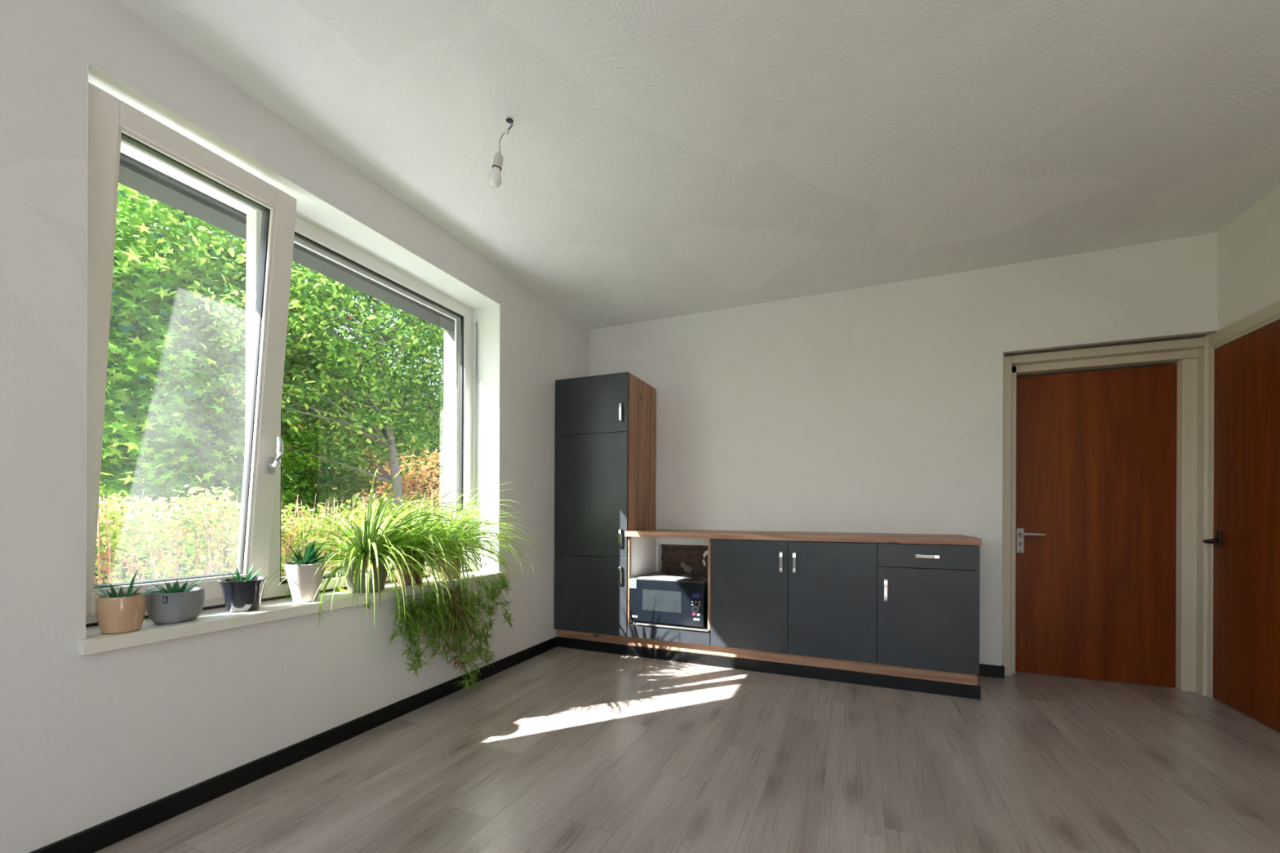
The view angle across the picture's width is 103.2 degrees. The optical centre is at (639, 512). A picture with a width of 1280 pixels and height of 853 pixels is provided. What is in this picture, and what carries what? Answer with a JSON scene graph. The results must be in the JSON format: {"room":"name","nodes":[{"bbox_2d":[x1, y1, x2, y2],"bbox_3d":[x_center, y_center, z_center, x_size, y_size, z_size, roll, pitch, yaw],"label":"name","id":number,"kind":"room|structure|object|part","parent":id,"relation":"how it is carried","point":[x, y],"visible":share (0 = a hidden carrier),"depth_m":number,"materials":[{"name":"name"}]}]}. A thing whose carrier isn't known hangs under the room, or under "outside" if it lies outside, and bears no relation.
{"room":"kitchen","nodes":[
{"label":"kitchen","id":0,"kind":"room"},
{"bbox_2d":[95,592,146,634],"bbox_3d":[-1.760,0.341,1.721,0.122,0.122,0.122,0,0,23],"label":"pot","id":1,"kind":"object","parent":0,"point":[120,612],"depth_m":1.68,"materials":[{"name":"beige ceramic"}]},
{"bbox_2d":[0,0,589,852],"bbox_3d":[-1.877,-0.395,2.014,0.550,3.154,6.900,0,0,23],"label":"wall","id":2,"kind":"structure","parent":0,"point":[88,741],"depth_m":1.68,"materials":[{"name":"white paint"}]},
{"bbox_2d":[85,81,473,627],"bbox_3d":[-1.676,-0.495,2.589,0.607,1.896,2.355,0,0,23],"label":"window","id":3,"kind":"structure","parent":2,"relation":"in","point":[127,147],"depth_m":2.19,"materials":[{"name":"white plastic"}]},
{"bbox_3d":[-1.752,-0.511,1.967,0.066,1.745,0.659,7,3,23],"label":"tilted sash","id":4,"kind":"part","parent":3,"relation":"part of","materials":[{"name":"white plastic"}]},
{"bbox_3d":[-1.602,-0.256,2.228,0.065,0.171,0.036,7,3,23],"label":"handle","id":5,"kind":"part","parent":3,"relation":"part of","materials":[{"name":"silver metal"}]},
{"bbox_2d":[78,570,504,655],"bbox_3d":[-1.482,0.425,2.591,0.330,0.044,2.062,0,0,23],"label":"window sill","id":6,"kind":"structure","parent":2,"relation":"attached to","point":[210,620],"depth_m":2.02,"materials":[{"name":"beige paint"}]},
{"bbox_2d":[88,570,166,634],"bbox_3d":[-1.746,0.300,1.735,0.189,0.205,0.123,0,0,-44],"label":"aloe","id":7,"kind":"object","parent":6,"relation":"on","point":[121,612],"visible":1,"depth_m":1.69,"materials":[{"name":"beige ceramic"}]},
{"bbox_2d":[142,577,204,624],"bbox_3d":[-1.717,0.324,1.876,0.152,0.158,0.159,0,0,-18],"label":"potted haworthia","id":8,"kind":"object","parent":6,"relation":"on","point":[175,605],"visible":0.99,"depth_m":1.83,"materials":[{"name":"grey ceramic"}]},
{"bbox_2d":[217,564,268,612],"bbox_3d":[-1.638,0.307,2.096,0.166,0.192,0.166,0,0,23],"label":"potted succulent","id":9,"kind":"object","parent":6,"relation":"on","point":[240,594],"visible":1,"depth_m":2.05,"materials":[{"name":"black ceramic"}]},
{"bbox_2d":[281,538,331,602],"bbox_3d":[-1.514,0.260,2.312,0.189,0.286,0.246,0,0,-41],"label":"potted succulent","id":10,"kind":"object","parent":6,"relation":"on","point":[303,585],"visible":0.98,"depth_m":2.27,"materials":[{"name":"beige ceramic"}]},
{"bbox_2d":[262,462,499,678],"bbox_3d":[-1.130,0.304,2.615,0.802,1.121,1.137,0,0,23],"label":"spider plant","id":11,"kind":"object","parent":6,"relation":"on","point":[368,575],"visible":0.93,"depth_m":2.55,"materials":[{"name":"green plant"}]},
{"bbox_3d":[-1.420,0.324,2.633,0.220,0.160,0.220,0,0,23],"label":"pot","id":12,"kind":"part","parent":11,"relation":"part of","materials":[{"name":"grey ceramic"}]},
{"bbox_2d":[324,484,522,694],"bbox_3d":[-1.038,0.442,2.873,0.770,1.236,1.072,0,0,23],"label":"spider plant","id":13,"kind":"object","parent":6,"relation":"on","point":[439,610],"visible":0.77,"depth_m":2.80,"materials":[{"name":"green plant"}]},
{"bbox_3d":[-1.305,0.330,2.878,0.164,0.148,0.164,0,0,23],"label":"pot","id":14,"kind":"part","parent":13,"relation":"part of","materials":[{"name":"brown ceramic"}]},
{"bbox_2d":[390,482,544,693],"bbox_3d":[-1.011,0.440,3.172,0.845,1.280,0.912,0,0,2],"label":"spider plant","id":15,"kind":"object","parent":6,"relation":"on","point":[492,592],"visible":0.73,"depth_m":3.07,"materials":[{"name":"green plant"}]},
{"bbox_3d":[-1.208,0.306,3.157,0.214,0.197,0.214,0,0,23],"label":"pot","id":16,"kind":"part","parent":15,"relation":"part of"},
{"bbox_2d":[84,61,500,639],"bbox_3d":[-1.461,-0.512,2.579,0.228,1.831,2.023,0,0,23],"label":"window reveal","id":17,"kind":"structure","parent":2,"relation":"attached to","point":[310,207],"depth_m":2.91,"materials":[{"name":"white paint"}]},
{"bbox_2d":[29,636,557,852],"bbox_3d":[-1.788,1.043,1.517,0.015,0.078,5.660,0,0,23],"label":"baseboard","id":18,"kind":"structure","parent":2,"relation":"attached to","point":[97,837],"depth_m":2.04,"materials":[{"name":"black paint"}]},
{"bbox_2d":[284,561,325,602],"bbox_3d":[-1.527,0.316,2.314,0.161,0.174,0.161,0,0,23],"label":"pot","id":19,"kind":"object","parent":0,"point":[303,585],"depth_m":2.27,"materials":[{"name":"beige ceramic"}]},
{"bbox_2d":[94,646,1279,852],"bbox_3d":[0.210,1.151,1.122,5.200,0.120,6.900,0,0,23],"label":"floor","id":20,"kind":"structure","parent":0,"point":[562,749],"depth_m":2.10,"materials":[{"name":"laminate"}]},
{"bbox_2d":[554,372,656,636],"bbox_3d":[-0.280,-0.064,4.205,0.645,2.002,0.606,0,0,23],"label":"tall cabinet","id":21,"kind":"object","parent":20,"relation":"on","point":[606,424],"visible":0.97,"depth_m":3.96,"materials":[{"name":"black wood"}]},
{"bbox_3d":[-0.391,0.638,3.960,0.638,0.597,0.018,0,0,23],"label":"door","id":22,"kind":"part","parent":21,"relation":"part of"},
{"bbox_3d":[-0.388,-0.140,3.960,0.638,0.950,0.018,0,0,23],"label":"door","id":23,"kind":"part","parent":21,"relation":"part of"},
{"bbox_3d":[-0.385,-0.842,3.960,0.638,0.447,0.018,0,0,23],"label":"door","id":24,"kind":"part","parent":21,"relation":"part of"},
{"bbox_3d":[-0.151,0.476,3.833,0.019,0.142,0.024,0,0,23],"label":"handle","id":25,"kind":"part","parent":21,"relation":"part of","materials":[{"name":"silver metal"}]},
{"bbox_3d":[-0.150,0.191,3.833,0.019,0.142,0.024,0,0,23],"label":"handle","id":26,"kind":"part","parent":21,"relation":"part of","materials":[{"name":"silver metal"}]},
{"bbox_3d":[-0.145,-0.763,3.833,0.019,0.142,0.024,0,0,23],"label":"handle","id":27,"kind":"part","parent":21,"relation":"part of","materials":[{"name":"silver metal"}]},
{"bbox_3d":[0.017,-0.062,4.104,0.020,2.001,0.560,0,0,23],"label":"panel","id":28,"kind":"part","parent":21,"relation":"part of","materials":[{"name":"brown wood"}]},
{"bbox_2d":[627,537,712,645],"bbox_3d":[0.307,0.562,3.946,0.638,0.754,0.569,0,0,23],"label":"base cabinet","id":29,"kind":"object","parent":20,"relation":"on","point":[642,552],"visible":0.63,"depth_m":3.82,"materials":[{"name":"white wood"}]},
{"bbox_3d":[0.022,0.561,4.077,0.012,0.754,0.552,0,0,23],"label":"panel","id":30,"kind":"part","parent":29,"relation":"part of","materials":[{"name":"brown wood"}]},
{"bbox_2d":[629,571,707,627],"bbox_3d":[0.288,0.659,3.911,0.595,0.335,0.499,0,0,23],"label":"microwave","id":31,"kind":"object","parent":29,"relation":"on","point":[684,602],"visible":0.94,"depth_m":3.70,"materials":[{"name":"black metal"}]},
{"bbox_2d":[639,575,689,580],"bbox_3d":[0.189,0.491,3.849,0.378,0.001,0.189,0,0,28],"label":"paper sheet","id":32,"kind":"object","parent":31,"relation":"on","point":[663,577],"visible":1,"depth_m":3.84,"materials":[{"name":"white paper"}]},
{"bbox_3d":[0.203,0.888,3.706,0.633,0.093,0.018,0,0,23],"label":"panel","id":33,"kind":"part","parent":29,"relation":"part of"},
{"bbox_2d":[631,621,707,629],"bbox_3d":[0.310,0.835,3.958,0.592,0.016,0.505,0,0,23],"label":"shelf","id":34,"kind":"object","parent":29,"relation":"attached to","point":[705,627],"depth_m":3.74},
{"bbox_3d":[0.230,0.831,3.684,0.557,0.016,0.026,0,0,23],"label":"edge rail","id":35,"kind":"part","parent":29,"relation":"part of","materials":[{"name":"metal"}]},
{"bbox_3d":[0.597,0.509,3.832,0.016,0.644,0.552,0,0,23],"label":"panel","id":36,"kind":"part","parent":29,"relation":"part of","materials":[{"name":"brown wood"}]},
{"bbox_2d":[557,636,980,699],"bbox_3d":[0.674,1.054,3.571,2.905,0.078,0.050,0,0,23],"label":"baseboard","id":37,"kind":"structure","parent":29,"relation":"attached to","point":[950,689],"depth_m":3.41,"materials":[{"name":"black paint"}]},
{"bbox_2d":[558,629,977,685],"bbox_3d":[0.760,1.018,3.790,2.889,0.151,0.500,0,0,23],"label":"panel","id":38,"kind":"object","parent":20,"relation":"on","point":[926,674],"visible":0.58,"depth_m":3.42,"materials":[{"name":"brown wood"}]},
{"bbox_2d":[710,538,877,663],"bbox_3d":[1.093,0.566,3.615,1.062,0.753,0.598,0,0,23],"label":"base cabinet","id":39,"kind":"object","parent":20,"relation":"on","point":[806,598],"visible":1,"depth_m":3.34,"materials":[{"name":"black wood"}]},
{"bbox_3d":[0.742,0.562,3.477,0.524,0.748,0.018,0,0,23],"label":"door","id":40,"kind":"part","parent":39,"relation":"part of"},
{"bbox_3d":[0.937,0.327,3.370,0.019,0.142,0.024,0,0,23],"label":"handle","id":41,"kind":"part","parent":39,"relation":"part of","materials":[{"name":"silver metal"}]},
{"bbox_3d":[1.015,0.328,3.337,0.019,0.142,0.024,0,0,23],"label":"handle","id":42,"kind":"part","parent":39,"relation":"part of","materials":[{"name":"silver metal"}]},
{"bbox_2d":[624,528,981,545],"bbox_3d":[1.045,0.164,3.644,2.266,0.040,0.602,0,0,23],"label":"countertop","id":43,"kind":"structure","parent":39,"relation":"on","point":[891,538],"depth_m":3.39,"materials":[{"name":"brown wood"}]},
{"bbox_3d":[1.232,0.565,3.268,0.535,0.748,0.018,0,0,23],"label":"door","id":44,"kind":"part","parent":39,"relation":"part of","materials":[{"name":"grey wood"}]},
{"bbox_2d":[876,542,979,675],"bbox_3d":[1.833,0.569,3.303,0.537,0.755,0.604,0,0,23],"label":"base cabinet","id":45,"kind":"object","parent":20,"relation":"on","point":[928,595],"visible":0.98,"depth_m":3.04,"materials":[{"name":"black wood"}]},
{"bbox_3d":[1.513,0.477,3.124,0.019,0.142,0.024,0,0,23],"label":"handle","id":46,"kind":"part","parent":45,"relation":"part of","materials":[{"name":"silver metal"}]},
{"bbox_3d":[1.721,0.262,3.036,0.142,0.019,0.024,0,0,23],"label":"handle","id":47,"kind":"part","parent":45,"relation":"part of","materials":[{"name":"silver metal"}]},
{"bbox_3d":[1.729,0.262,3.057,0.537,0.143,0.018,0,0,23],"label":"drawer","id":48,"kind":"part","parent":45,"relation":"part of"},
{"bbox_2d":[111,0,1279,329],"bbox_3d":[0.223,-1.738,1.122,5.200,0.150,6.900,0,0,23],"label":"ceiling","id":49,"kind":"structure","parent":0,"point":[662,158],"depth_m":2.17,"materials":[{"name":"white paint"}]},
{"bbox_2d":[488,117,513,187],"bbox_3d":[-0.593,-1.537,2.172,0.124,0.260,0.055,0,0,23],"label":"bulb","id":50,"kind":"object","parent":49,"relation":"hanging from","point":[495,177],"visible":1,"depth_m":2.16,"materials":[{"name":"white glass"}]},
{"bbox_3d":[-0.624,-1.444,2.184,0.055,0.074,0.055,14,5,22],"label":"bulb glass","id":51,"kind":"part","parent":50,"relation":"part of","materials":[{"name":"white glass"}]},
{"bbox_2d":[589,232,1217,666],"bbox_3d":[1.721,-0.279,3.905,4.587,2.754,0.400,0,0,23],"label":"wall","id":52,"kind":"structure","parent":0,"point":[877,408],"depth_m":3.68,"materials":[{"name":"white paint"}]},
{"bbox_2d":[680,561,686,568],"bbox_3d":[0.365,0.441,4.278,0.052,0.053,0.055,0,0,-27],"label":"lump","id":53,"kind":"object","parent":52,"relation":"attached to","point":[683,564],"visible":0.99,"depth_m":4.26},
{"bbox_2d":[661,544,707,574],"bbox_3d":[0.489,0.471,4.246,0.660,0.402,0.032,0,0,23],"label":"wall panel","id":54,"kind":"object","parent":52,"relation":"attached to","point":[673,555],"depth_m":4.30,"materials":[{"name":"brown brick"}]},
{"bbox_2d":[684,564,693,573],"bbox_3d":[0.403,0.474,4.258,0.076,0.073,0.076,0,0,23],"label":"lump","id":55,"kind":"object","parent":52,"relation":"attached to","point":[687,569],"visible":0.95,"depth_m":4.23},
{"bbox_2d":[702,551,707,566],"bbox_3d":[0.568,0.336,4.175,0.104,0.207,0.066,0,0,23],"label":"water valve","id":56,"kind":"object","parent":52,"relation":"attached to","point":[705,553],"visible":0.43,"depth_m":4.16,"materials":[{"name":"white plastic"}]},
{"bbox_2d":[977,663,1004,678],"bbox_3d":[2.268,1.061,3.460,0.355,0.078,0.046,0,0,23],"label":"baseboard","id":57,"kind":"structure","parent":52,"relation":"attached to","point":[986,670],"depth_m":3.40,"materials":[{"name":"black paint"}]},
{"bbox_2d":[1001,333,1214,698],"bbox_3d":[3.014,0.016,3.324,1.175,2.176,0.254,0,0,23],"label":"door","id":58,"kind":"structure","parent":52,"relation":"in","point":[1108,449],"depth_m":3.31,"materials":[{"name":"orange wood"}]},
{"bbox_3d":[2.627,0.191,3.504,0.041,0.168,0.007,0,0,23],"label":"handle","id":59,"kind":"part","parent":58,"relation":"part of","materials":[{"name":"silver metal"}]},
{"bbox_3d":[2.669,0.147,3.454,0.141,0.024,0.054,0,0,23],"label":"lever","id":60,"kind":"part","parent":58,"relation":"part of","materials":[{"name":"silver metal"}]},
{"bbox_2d":[1216,183,1279,331],"bbox_3d":[2.373,-0.276,0.095,0.400,2.754,6.700,0,0,23],"label":"wall","id":61,"kind":"structure","parent":0,"point":[1248,246],"depth_m":2.73,"materials":[{"name":"white paint"}]},
{"bbox_2d":[1202,300,1279,732],"bbox_3d":[3.219,0.021,2.538,0.176,2.168,1.030,0,0,23],"label":"door","id":62,"kind":"structure","parent":61,"relation":"in","point":[1246,541],"depth_m":2.75,"materials":[{"name":"orange wood"}]},
{"bbox_3d":[3.331,0.166,2.932,0.074,0.032,0.124,0,0,23],"label":"lever","id":63,"kind":"part","parent":62,"relation":"part of","materials":[{"name":"black metal"}]},
{"bbox_3d":[3.383,0.152,2.965,0.007,0.097,0.034,0,0,23],"label":"handle","id":64,"kind":"part","parent":62,"relation":"part of","materials":[{"name":"black metal"}]},
{"bbox_3d":[3.248,0.021,2.526,0.113,2.168,1.030,0,0,23],"label":"frame","id":65,"kind":"part","parent":62,"relation":"part of","materials":[{"name":"beige paint"}]},
{"label":"outside","id":66,"kind":"structure","parent":0,"visible":0},
{"bbox_2d":[104,537,339,582],"bbox_3d":[-26.373,1.196,21.087,59.440,0.150,110.000,0,0,23],"label":"ground","id":67,"kind":"structure","parent":66,"point":[184,571],"depth_m":10.59,"materials":[{"name":"green plant"}]},
{"bbox_2d":[93,516,151,584],"bbox_3d":[-9.098,-0.656,7.299,3.154,3.710,3.137,0,0,23],"label":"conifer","id":68,"kind":"object","parent":67,"relation":"on","point":[124,571],"visible":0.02,"depth_m":7.77,"materials":[{"name":"green plant"}]},
{"bbox_2d":[100,257,288,549],"bbox_3d":[-12.053,-2.503,11.553,6.760,7.661,7.241,0,0,33],"label":"broadleaf tree","id":69,"kind":"object","parent":67,"relation":"on","point":[129,343],"visible":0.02,"depth_m":11.57,"materials":[{"name":"green plant"}]},
{"bbox_2d":[98,182,352,574],"bbox_3d":[-6.155,-1.677,6.693,3.412,5.825,4.856,0,0,20],"label":"tree","id":70,"kind":"object","parent":67,"relation":"on","point":[143,277],"visible":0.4,"depth_m":6.04,"materials":[{"name":"green leaf"},{"name":"blue green leaf"},{"name":"grey brown bark"}]},
{"bbox_2d":[100,484,391,570],"bbox_3d":[-9.174,0.299,11.697,0.062,1.700,18.200,0,0,23],"label":"wooden fence","id":71,"kind":"object","parent":67,"relation":"on","point":[364,495],"visible":0.02,"depth_m":10.59,"materials":[{"name":"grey wood"}]},
{"bbox_2d":[93,475,442,584],"bbox_3d":[-4.007,0.426,5.048,1.538,1.537,8.085,0,0,23],"label":"hedge","id":72,"kind":"object","parent":67,"relation":"on","point":[171,519],"visible":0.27,"depth_m":4.35,"materials":[{"name":"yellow plant"}]},
{"bbox_2d":[153,212,448,514],"bbox_3d":[-4.113,-1.741,7.650,3.498,5.952,4.933,0,0,17],"label":"apple tree","id":73,"kind":"object","parent":67,"relation":"on","point":[379,426],"visible":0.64,"depth_m":6.85,"materials":[{"name":"green plant"}]},
{"bbox_2d":[280,436,352,564],"bbox_3d":[-7.310,-0.447,11.428,2.684,3.308,2.726,0,0,-16],"label":"conifer","id":74,"kind":"object","parent":67,"relation":"on","point":[325,437],"visible":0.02,"depth_m":10.99,"materials":[{"name":"green plant"}]},
{"bbox_2d":[281,414,388,561],"bbox_3d":[-5.651,-0.330,8.970,2.300,3.099,2.645,0,0,34],"label":"shrub","id":75,"kind":"object","parent":67,"relation":"on","point":[344,487],"visible":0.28,"depth_m":8.61,"materials":[{"name":"green plant"}]},
{"bbox_2d":[281,331,443,505],"bbox_3d":[-9.137,-2.262,16.615,7.082,7.515,7.043,0,0,-25],"label":"broadleaf tree","id":76,"kind":"object","parent":67,"relation":"on","point":[388,361],"visible":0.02,"depth_m":16.03,"materials":[{"name":"green plant"}]},
{"bbox_2d":[292,438,443,551],"bbox_3d":[-4.835,-0.173,10.521,2.917,2.792,4.128,0,0,-1],"label":"shrub","id":77,"kind":"object","parent":67,"relation":"on","point":[424,473],"visible":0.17,"depth_m":10.12,"materials":[{"name":"orange plant"}]},
{"bbox_2d":[378,384,443,513],"bbox_3d":[-6.083,-1.237,14.416,3.236,4.899,3.347,0,0,-4],"label":"shrub","id":78,"kind":"object","parent":67,"relation":"on","point":[439,450],"visible":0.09,"depth_m":13.83,"materials":[{"name":"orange plant"}]}
]}

